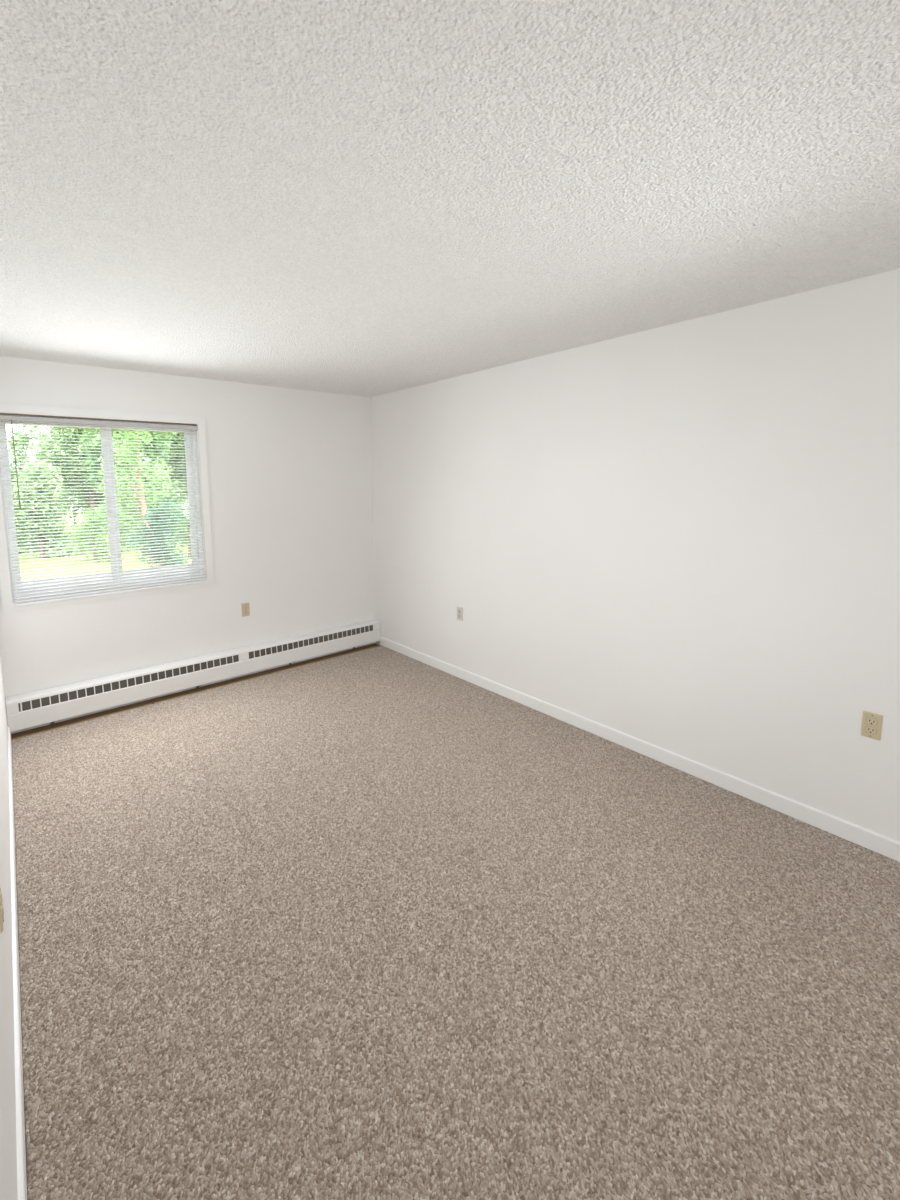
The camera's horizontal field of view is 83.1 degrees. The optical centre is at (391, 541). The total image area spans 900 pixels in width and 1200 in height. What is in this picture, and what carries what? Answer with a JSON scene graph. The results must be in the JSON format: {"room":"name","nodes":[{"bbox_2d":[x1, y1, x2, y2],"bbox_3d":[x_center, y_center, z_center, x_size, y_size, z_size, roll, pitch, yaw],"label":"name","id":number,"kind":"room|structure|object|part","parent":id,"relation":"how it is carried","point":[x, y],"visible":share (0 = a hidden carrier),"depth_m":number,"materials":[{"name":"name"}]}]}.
{"room":"empty bedroom","nodes":[
{"label":"empty bedroom","id":0,"kind":"room"},
{"bbox_2d":[0,654,17,1199],"bbox_3d":[-1.022,0.319,1.104,0.140,2.500,5.511,-6,8,-37],"label":"wall","id":1,"kind":"structure","parent":0,"point":[8,1140],"depth_m":1.32,"materials":[{"name":"paint"}]},
{"bbox_2d":[0,889,3,932],"bbox_3d":[-1.055,0.981,1.359,0.008,0.114,0.069,-6,8,-37],"label":"wall outlet","id":2,"kind":"object","parent":1,"relation":"attached to","point":[1,904],"visible":1,"depth_m":1.34,"materials":[{"name":"beige plastic"}]},
{"bbox_2d":[8,727,26,1199],"bbox_3d":[-0.916,1.458,1.243,0.012,0.082,5.128,-6,8,-37],"label":"baseboard","id":3,"kind":"structure","parent":1,"relation":"attached to","point":[20,1121],"depth_m":1.48,"materials":[{"name":"paint"}]},
{"bbox_2d":[0,356,374,733],"bbox_3d":[-1.416,-0.037,4.167,2.993,2.500,0.140,-6,8,-37],"label":"wall","id":4,"kind":"structure","parent":0,"point":[290,470],"depth_m":4.17,"materials":[{"name":"paint"}]},
{"bbox_2d":[0,404,213,612],"bbox_3d":[-2.050,-0.263,3.674,1.359,1.329,0.206,-6,8,-37],"label":"window","id":5,"kind":"structure","parent":4,"relation":"in","point":[7,582],"depth_m":3.62,"materials":[{"name":"paint"}]},
{"bbox_3d":[-2.509,-0.202,3.205,0.055,1.329,0.016,-6,8,-37],"label":"casing","id":6,"kind":"part","parent":5,"relation":"part of","materials":[{"name":"paint"}]},
{"bbox_3d":[-2.268,-0.241,3.466,0.616,1.147,0.022,-6,8,-37],"label":"sash","id":7,"kind":"part","parent":5,"relation":"part of","materials":[{"name":"white plastic"}]},
{"bbox_3d":[-2.000,-0.887,3.525,1.359,0.055,0.016,-6,8,-37],"label":"casing","id":8,"kind":"part","parent":5,"relation":"part of","materials":[{"name":"paint"}]},
{"bbox_2d":[0,415,205,605],"bbox_3d":[-1.988,-0.237,3.601,1.237,1.230,0.068,-6,8,-37],"label":"mini blind","id":9,"kind":"object","parent":5,"relation":"attached to","point":[2,417],"visible":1,"depth_m":3.54,"materials":[{"name":"grey plastic"}]},
{"bbox_3d":[-2.386,-0.194,3.298,0.005,1.191,0.066,-6,8,-37],"label":"ladder cord","id":10,"kind":"part","parent":9,"relation":"part of","materials":[{"name":"white fabric"}]},
{"bbox_3d":[-1.970,0.365,3.655,1.218,0.016,0.025,-6,8,-37],"label":"rail","id":11,"kind":"part","parent":9,"relation":"part of","materials":[{"name":"white plastic"}]},
{"bbox_3d":[-1.984,-0.235,3.604,0.005,1.191,0.066,-6,8,-37],"label":"ladder cord","id":12,"kind":"part","parent":9,"relation":"part of","materials":[{"name":"white fabric"}]},
{"bbox_3d":[-1.593,-0.275,3.902,0.005,1.191,0.066,-6,8,-37],"label":"ladder cord","id":13,"kind":"part","parent":9,"relation":"part of","materials":[{"name":"white fabric"}]},
{"bbox_3d":[-1.984,0.378,3.674,1.359,0.055,0.016,-6,8,-37],"label":"casing","id":14,"kind":"part","parent":5,"relation":"part of","materials":[{"name":"paint"}]},
{"bbox_3d":[-2.006,0.344,3.697,1.237,0.008,0.057,-6,8,-37],"label":"sill","id":15,"kind":"part","parent":5,"relation":"part of","materials":[{"name":"paint"}]},
{"bbox_3d":[-1.817,-0.293,3.853,0.604,1.147,0.022,-6,8,-37],"label":"sash","id":16,"kind":"part","parent":5,"relation":"part of","materials":[{"name":"white plastic"}]},
{"bbox_3d":[-1.475,-0.307,3.993,0.055,1.329,0.016,-6,8,-37],"label":"casing","id":17,"kind":"part","parent":5,"relation":"part of","materials":[{"name":"paint"}]},
{"bbox_2d":[6,619,380,731],"bbox_3d":[-1.329,1.038,4.195,2.986,0.259,0.105,-6,8,-37],"label":"baseboard heater","id":18,"kind":"object","parent":4,"relation":"attached to","point":[49,705],"visible":0.99,"depth_m":3.87,"materials":[{"name":"metal"}]},
{"bbox_2d":[241,603,249,616],"bbox_3d":[-1.240,0.579,4.276,0.069,0.114,0.008,-6,8,-37],"label":"wall outlet","id":19,"kind":"object","parent":4,"relation":"attached to","point":[245,606],"visible":1,"depth_m":4.27,"materials":[{"name":"beige plastic"}]},
{"bbox_2d":[0,0,899,396],"bbox_3d":[0.204,-1.109,1.896,3.273,0.120,5.511,-6,8,-37],"label":"ceiling","id":20,"kind":"structure","parent":0,"point":[365,198],"depth_m":1.35,"materials":[{"name":"white paint"}]},
{"bbox_2d":[11,643,899,1199],"bbox_3d":[0.229,1.403,2.200,3.033,0.059,5.251,-6,8,-37],"label":"floor","id":21,"kind":"structure","parent":0,"point":[374,921],"depth_m":1.72,"materials":[{"name":"carpet"}]},
{"bbox_2d":[371,269,899,841],"bbox_3d":[1.462,0.065,2.995,0.140,2.500,5.511,-6,8,-37],"label":"wall","id":22,"kind":"structure","parent":0,"point":[681,538],"depth_m":2.69,"materials":[{"name":"paint"}]},
{"bbox_2d":[457,606,462,620],"bbox_3d":[0.556,0.592,4.133,0.008,0.114,0.069,-6,8,-37],"label":"wall outlet","id":23,"kind":"object","parent":22,"relation":"attached to","point":[459,609],"visible":1,"depth_m":4.13,"materials":[{"name":"white plastic"}]},
{"bbox_2d":[380,637,899,861],"bbox_3d":[1.448,1.217,3.043,0.012,0.082,5.128,-6,8,-37],"label":"baseboard","id":24,"kind":"structure","parent":22,"relation":"attached to","point":[890,848],"depth_m":2.77,"materials":[{"name":"paint"}]},
{"bbox_2d":[861,710,882,740],"bbox_3d":[2.069,0.795,2.173,0.008,0.114,0.063,-6,8,-37],"label":"wall outlet","id":25,"kind":"object","parent":22,"relation":"attached to","point":[871,727],"visible":1,"depth_m":2.17,"materials":[{"name":"beige plastic"}]},
{"bbox_2d":[866,726,876,733],"bbox_3d":[2.068,0.815,2.174,0.003,0.030,0.037,-6,8,-37],"label":"receptacle","id":26,"kind":"object","parent":25,"relation":"attached to","point":[869,729],"depth_m":2.17,"materials":[{"name":"beige plastic"}]},
{"bbox_2d":[866,717,876,725],"bbox_3d":[2.067,0.776,2.169,0.003,0.030,0.037,-6,8,-37],"label":"receptacle","id":27,"kind":"object","parent":25,"relation":"attached to","point":[870,721],"depth_m":2.17,"materials":[{"name":"beige plastic"}]},
{"label":"outside","id":28,"kind":"structure","parent":0,"visible":0},
{"bbox_2d":[19,508,191,581],"bbox_3d":[-17.077,-0.551,30.630,70.000,0.240,60.000,-6,8,-37],"label":"lawn","id":29,"kind":"structure","parent":28,"point":[35,561],"depth_m":18.11,"materials":[{"name":"green plant"}]},
{"bbox_2d":[7,425,51,511],"bbox_3d":[-17.947,-2.733,24.412,2.242,6.009,2.162,-2,7,-9],"label":"young tree","id":30,"kind":"object","parent":29,"relation":"on","point":[27,439],"visible":0.27,"depth_m":23.83,"materials":[{"name":"green plant"}]},
{"bbox_2d":[12,461,83,558],"bbox_3d":[-13.645,-0.943,19.347,2.705,4.346,2.655,1,7,14],"label":"shrub","id":31,"kind":"object","parent":29,"relation":"on","point":[29,466],"visible":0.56,"depth_m":18.90,"materials":[{"name":"green plant"}]},
{"bbox_2d":[28,426,136,532],"bbox_3d":[-18.143,-4.489,30.058,5.986,10.401,5.385,-6,8,-37],"label":"leafy tree","id":32,"kind":"object","parent":29,"relation":"on","point":[76,432],"visible":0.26,"depth_m":28.32,"materials":[{"name":"green plant"}]},
{"bbox_2d":[62,502,121,562],"bbox_3d":[-10.808,-0.222,18.134,1.869,2.456,1.760,-6,8,-37],"label":"bush","id":33,"kind":"object","parent":29,"relation":"on","point":[74,526],"visible":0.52,"depth_m":17.92,"materials":[{"name":"green plant"}]},
{"bbox_2d":[14,464,186,523],"bbox_3d":[-22.260,-3.160,36.957,41.144,5.449,5.380,-6,8,-37],"label":"hedgerow","id":34,"kind":"object","parent":29,"relation":"on","point":[67,507],"visible":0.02,"depth_m":36.78,"materials":[{"name":"green plant"}]},
{"bbox_2d":[95,483,131,551],"bbox_3d":[-11.415,-0.925,20.827,1.491,3.095,1.293,-6,8,-37],"label":"bush","id":35,"kind":"object","parent":29,"relation":"on","point":[116,483],"visible":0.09,"depth_m":20.95,"materials":[{"name":"green plant"}]},
{"bbox_2d":[79,428,189,543],"bbox_3d":[-12.349,-4.429,24.687,5.102,10.803,4.976,-5,8,-34],"label":"leafy tree","id":36,"kind":"object","parent":29,"relation":"on","point":[96,436],"visible":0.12,"depth_m":24.01,"materials":[{"name":"green plant"}]},
{"bbox_2d":[97,429,190,566],"bbox_3d":[-7.930,-1.703,16.033,2.605,5.763,2.193,-6,8,-37],"label":"flowering tree","id":37,"kind":"object","parent":29,"relation":"on","point":[125,433],"visible":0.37,"depth_m":15.71,"materials":[{"name":"green plant"}]},
{"bbox_2d":[127,497,189,566],"bbox_3d":[-6.694,0.014,14.481,1.497,2.597,1.664,0,7,6],"label":"bush","id":38,"kind":"object","parent":29,"relation":"on","point":[163,497],"visible":0.57,"depth_m":14.23,"materials":[{"name":"green plant"}]},
{"bbox_2d":[149,432,187,498],"bbox_3d":[-13.175,-6.069,33.770,6.565,12.745,5.724,-6,8,-37],"label":"leafy tree","id":39,"kind":"object","parent":29,"relation":"on","point":[176,467],"visible":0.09,"depth_m":33.10,"materials":[{"name":"green plant"}]},
{"bbox_2d":[160,497,191,558],"bbox_3d":[-7.891,-0.488,19.285,2.423,2.670,1.987,-6,8,-37],"label":"bush","id":40,"kind":"object","parent":29,"relation":"on","point":[180,497],"visible":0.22,"depth_m":19.08,"materials":[{"name":"green plant"}]}
]}

